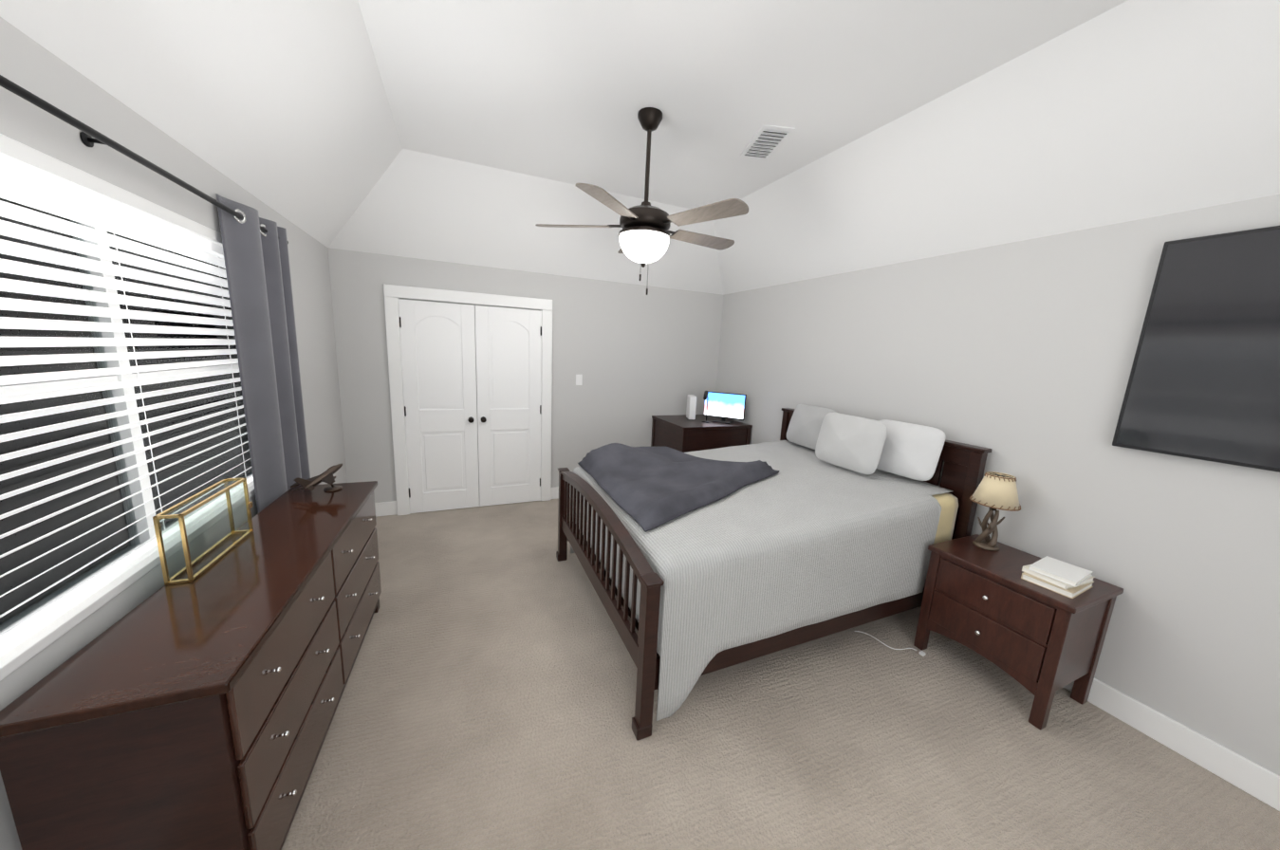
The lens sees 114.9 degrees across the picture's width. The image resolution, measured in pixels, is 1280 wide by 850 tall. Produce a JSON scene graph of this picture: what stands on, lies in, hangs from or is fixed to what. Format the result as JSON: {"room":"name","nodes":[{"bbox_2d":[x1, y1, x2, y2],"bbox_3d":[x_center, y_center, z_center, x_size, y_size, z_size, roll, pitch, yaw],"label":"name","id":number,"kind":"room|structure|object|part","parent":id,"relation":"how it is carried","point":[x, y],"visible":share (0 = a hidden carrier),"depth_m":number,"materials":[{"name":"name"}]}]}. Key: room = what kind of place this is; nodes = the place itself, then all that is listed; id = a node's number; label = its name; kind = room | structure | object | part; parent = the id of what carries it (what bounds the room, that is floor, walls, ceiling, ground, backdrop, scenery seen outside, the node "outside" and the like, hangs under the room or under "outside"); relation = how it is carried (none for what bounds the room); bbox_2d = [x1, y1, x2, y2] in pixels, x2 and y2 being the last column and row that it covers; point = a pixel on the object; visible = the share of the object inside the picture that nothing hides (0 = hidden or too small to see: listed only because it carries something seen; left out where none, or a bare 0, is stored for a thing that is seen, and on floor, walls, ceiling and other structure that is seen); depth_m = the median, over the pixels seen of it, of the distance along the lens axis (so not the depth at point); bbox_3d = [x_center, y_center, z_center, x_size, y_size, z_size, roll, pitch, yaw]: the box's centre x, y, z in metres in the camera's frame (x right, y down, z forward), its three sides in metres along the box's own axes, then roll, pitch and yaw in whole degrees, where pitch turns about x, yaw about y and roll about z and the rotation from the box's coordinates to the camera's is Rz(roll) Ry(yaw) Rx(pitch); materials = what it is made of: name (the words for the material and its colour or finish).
{"room":"bedroom","nodes":[
{"label":"bedroom","id":0,"kind":"room"},
{"bbox_2d":[0,17,347,849],"bbox_3d":[-1.606,0.212,1.031,0.140,2.420,5.680,-2,11,-23],"label":"wall","id":1,"kind":"structure","parent":0,"point":[30,64],"depth_m":1.40,"materials":[{"name":"grey paint"}]},
{"bbox_2d":[0,133,255,681],"bbox_3d":[-1.787,-0.156,1.443,0.136,1.260,2.000,-2,11,-23],"label":"window","id":2,"kind":"structure","parent":1,"relation":"in","point":[18,656],"depth_m":1.33,"materials":[{"name":"white"}]},
{"bbox_2d":[0,156,253,656],"bbox_3d":[-1.776,-0.149,1.450,0.060,1.181,1.904,-2,11,-23],"label":"window blinds","id":3,"kind":"object","parent":2,"relation":"attached to","point":[25,185],"visible":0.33,"depth_m":1.28,"materials":[{"name":"white plastic"}]},
{"bbox_2d":[0,74,310,513],"bbox_3d":[-1.617,0.217,1.350,0.090,2.255,2.835,-2,11,-23],"label":"curtain","id":4,"kind":"object","parent":1,"relation":"hanging from","point":[255,251],"visible":0.77,"depth_m":2.09,"materials":[{"name":"grey fabric"}]},
{"bbox_2d":[327,247,723,502],"bbox_3d":[-0.877,-0.376,4.462,4.230,2.420,0.140,-2,11,-23],"label":"wall","id":5,"kind":"structure","parent":0,"point":[636,357],"depth_m":4.40,"materials":[{"name":"grey paint"}]},
{"bbox_2d":[374,500,397,517],"bbox_3d":[-2.520,0.810,3.894,0.360,0.135,0.020,-2,11,-23],"label":"baseboard","id":6,"kind":"structure","parent":5,"relation":"attached to","point":[384,509],"depth_m":3.92,"materials":[{"name":"white wood"}]},
{"bbox_2d":[383,283,552,516],"bbox_3d":[-1.624,-0.201,4.066,1.475,2.147,0.047,-2,11,-23],"label":"door frame","id":7,"kind":"structure","parent":5,"relation":"attached to","point":[393,293],"depth_m":3.88,"materials":[{"name":"white wood"}]},
{"bbox_2d":[398,298,541,513],"bbox_3d":[-1.616,-0.141,4.051,1.261,2.024,0.098,-2,11,-23],"label":"closet doors","id":8,"kind":"structure","parent":5,"relation":"in","point":[445,383],"depth_m":4.04,"materials":[{"name":"white wood"}]},
{"bbox_2d":[550,486,558,499],"bbox_3d":[-0.054,0.737,4.960,2.065,0.135,0.020,-2,11,-23],"label":"baseboard","id":9,"kind":"structure","parent":5,"relation":"attached to","point":[554,491],"depth_m":4.56,"materials":[{"name":"white wood"}]},
{"bbox_2d":[575,374,582,385],"bbox_3d":[-0.663,-0.492,4.449,0.070,0.115,0.008,-2,11,-23],"label":"switch plate","id":10,"kind":"object","parent":5,"relation":"attached to","point":[579,380],"visible":1,"depth_m":4.45,"materials":[{"name":"white plastic"}]},
{"bbox_2d":[0,0,1279,295],"bbox_3d":[0.346,-1.402,1.559,4.230,0.790,5.960,-2,11,-23],"label":"ceiling","id":11,"kind":"structure","parent":0,"point":[488,133],"depth_m":2.01,"materials":[{"name":"white paint"}]},
{"bbox_2d":[535,107,748,295],"bbox_3d":[0.062,-1.319,2.504,1.289,1.015,1.308,-2,11,-23],"label":"ceiling fan","id":12,"kind":"object","parent":11,"relation":"hanging from","point":[644,235],"visible":1,"depth_m":2.37,"materials":[{"name":"brown wood"}]},
{"bbox_3d":[0.024,-1.077,2.516,0.306,0.149,0.306,-2,11,-23],"label":"glass","id":13,"kind":"part","parent":12,"relation":"part of","materials":[{"name":"white glass"}]},
{"bbox_2d":[740,124,795,159],"bbox_3d":[0.812,-1.814,2.634,0.200,0.018,0.400,2,10,-7],"label":"ceiling vent","id":14,"kind":"object","parent":11,"relation":"in","point":[767,141],"visible":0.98,"depth_m":2.60,"materials":[{"name":"white metal"}]},
{"bbox_2d":[281,498,1279,849],"bbox_3d":[0.211,1.385,2.065,4.230,0.080,5.960,-2,11,-23],"label":"floor","id":15,"kind":"structure","parent":0,"point":[487,699],"depth_m":1.79,"materials":[{"name":"carpet"}]},
{"bbox_2d":[0,481,381,849],"bbox_3d":[-1.508,0.897,1.739,0.425,0.830,1.610,-1,11,-21],"label":"dresser","id":16,"kind":"object","parent":15,"relation":"on","point":[198,713],"visible":1,"depth_m":1.09,"materials":[{"name":"brown wood"}]},
{"bbox_2d":[152,477,253,585],"bbox_3d":[-1.624,0.379,1.548,0.076,0.243,0.416,-1,11,-21],"label":"glass case","id":17,"kind":"object","parent":16,"relation":"on","point":[188,568],"visible":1,"depth_m":1.48,"materials":[{"name":"gold"}]},
{"bbox_2d":[290,463,342,492],"bbox_3d":[-1.755,0.310,2.209,0.234,0.132,0.265,-1,11,-21],"label":"airplane","id":18,"kind":"object","parent":16,"relation":"on","point":[325,476],"visible":1,"depth_m":2.19,"materials":[{"name":"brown metal"}]},
{"bbox_2d":[650,414,752,452],"bbox_3d":[0.670,0.402,4.768,0.870,0.930,0.765,-2,11,-23],"label":"desk","id":19,"kind":"object","parent":15,"relation":"on","point":[681,433],"visible":0.46,"depth_m":4.44,"materials":[{"name":"brown wood"}]},
{"bbox_2d":[686,394,696,420],"bbox_3d":[0.592,-0.204,4.718,0.090,0.270,0.200,2,10,-4],"label":"console","id":20,"kind":"object","parent":19,"relation":"on","point":[691,406],"visible":1,"depth_m":4.63,"materials":[{"name":"white plastic"}]},
{"bbox_2d":[701,390,710,423],"bbox_3d":[0.740,-0.207,4.529,0.138,0.358,0.137,-2,11,-23],"label":"microphone stand","id":21,"kind":"object","parent":19,"relation":"on","point":[705,396],"visible":1,"depth_m":4.50,"materials":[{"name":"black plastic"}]},
{"bbox_2d":[703,390,746,424],"bbox_3d":[0.947,-0.197,4.597,0.316,0.332,0.371,-2,11,-23],"label":"monitor","id":22,"kind":"object","parent":19,"relation":"on","point":[724,406],"visible":0.88,"depth_m":4.58,"materials":[{"name":"black plastic"}]},
{"bbox_2d":[556,408,992,741],"bbox_3d":[0.721,0.609,2.886,2.264,1.200,1.706,-2,11,-23],"label":"frame","id":23,"kind":"object","parent":15,"relation":"on","point":[963,471],"visible":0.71,"depth_m":2.25,"materials":[{"name":"brown wood"}]},
{"bbox_2d":[570,440,953,721],"bbox_3d":[0.715,0.732,2.908,2.052,0.873,1.636,-2,11,-23],"label":"coverlet","id":24,"kind":"object","parent":23,"relation":"on","point":[805,536],"visible":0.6,"depth_m":2.13,"materials":[{"name":"white fabric"}]},
{"bbox_2d":[577,443,779,532],"bbox_3d":[0.347,0.308,2.812,1.265,0.178,1.270,-2,11,-23],"label":"throw blanket","id":25,"kind":"object","parent":24,"relation":"on","point":[646,489],"visible":1,"depth_m":2.66,"materials":[{"name":"grey fabric"}]},
{"bbox_2d":[786,404,836,449],"bbox_3d":[1.467,0.013,3.514,0.164,0.350,0.501,-2,11,-23],"label":"pillow","id":26,"kind":"object","parent":24,"relation":"on","point":[805,425],"visible":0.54,"depth_m":3.49,"materials":[{"name":"white fabric"}]},
{"bbox_2d":[815,412,887,474],"bbox_3d":[1.503,0.121,2.946,0.153,0.373,0.530,-2,11,-23],"label":"pillow","id":27,"kind":"object","parent":24,"relation":"on","point":[853,443],"visible":1,"depth_m":2.86,"materials":[{"name":"white fabric"}]},
{"bbox_2d":[876,419,945,481],"bbox_3d":[1.786,0.161,2.784,0.162,0.349,0.471,-2,11,-23],"label":"pillow","id":28,"kind":"object","parent":24,"relation":"on","point":[911,451],"visible":0.81,"depth_m":2.68,"materials":[{"name":"white fabric"}]},
{"bbox_2d":[926,492,958,576],"bbox_3d":[1.833,0.693,2.580,0.253,0.523,0.122,-2,11,-23],"label":"blanket","id":29,"kind":"object","parent":23,"relation":"on","point":[948,502],"visible":0.33,"depth_m":2.52,"materials":[{"name":"beige fabric"}]},
{"bbox_2d":[854,630,926,656],"bbox_3d":[1.514,1.321,2.485,0.221,0.016,0.302,-2,11,-23],"label":"cable","id":30,"kind":"object","parent":15,"relation":"on","point":[921,653],"visible":0.98,"depth_m":2.44,"materials":[{"name":"white plastic"}]},
{"bbox_2d":[913,534,1123,730],"bbox_3d":[1.989,1.067,2.231,0.497,0.655,0.632,-2,11,-23],"label":"nightstand","id":31,"kind":"object","parent":15,"relation":"on","point":[1042,645],"visible":0.96,"depth_m":2.04,"materials":[{"name":"brown wood"}]},
{"bbox_2d":[969,471,1020,551],"bbox_3d":[2.022,0.493,2.338,0.225,0.435,0.225,-2,11,-23],"label":"table lamp","id":32,"kind":"object","parent":31,"relation":"on","point":[994,491],"visible":1,"depth_m":2.29,"materials":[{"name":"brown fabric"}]},
{"bbox_2d":[1020,556,1094,598],"bbox_3d":[2.050,0.736,2.000,0.262,0.081,0.202,-2,11,-23],"label":"books","id":33,"kind":"object","parent":31,"relation":"on","point":[1062,578],"visible":1,"depth_m":1.96,"materials":[{"name":"beige paper"}]},
{"bbox_2d":[715,194,1279,776],"bbox_3d":[2.175,0.113,2.589,0.140,2.420,5.820,-2,11,-23],"label":"wall","id":34,"kind":"structure","parent":0,"point":[1017,358],"depth_m":2.13,"materials":[{"name":"grey paint"}]},
{"bbox_2d":[1062,678,1279,811],"bbox_3d":[2.019,1.225,2.824,0.020,0.135,5.680,-2,11,-23],"label":"baseboard","id":35,"kind":"structure","parent":34,"relation":"attached to","point":[1231,766],"depth_m":1.82,"materials":[{"name":"white wood"}]},
{"bbox_2d":[1112,225,1279,472],"bbox_3d":[2.668,-0.210,1.177,0.056,0.935,1.645,-2,11,-23],"label":"television","id":36,"kind":"object","parent":34,"relation":"attached to","point":[1203,383],"depth_m":1.71,"materials":[{"name":"black plastic"}]}
]}

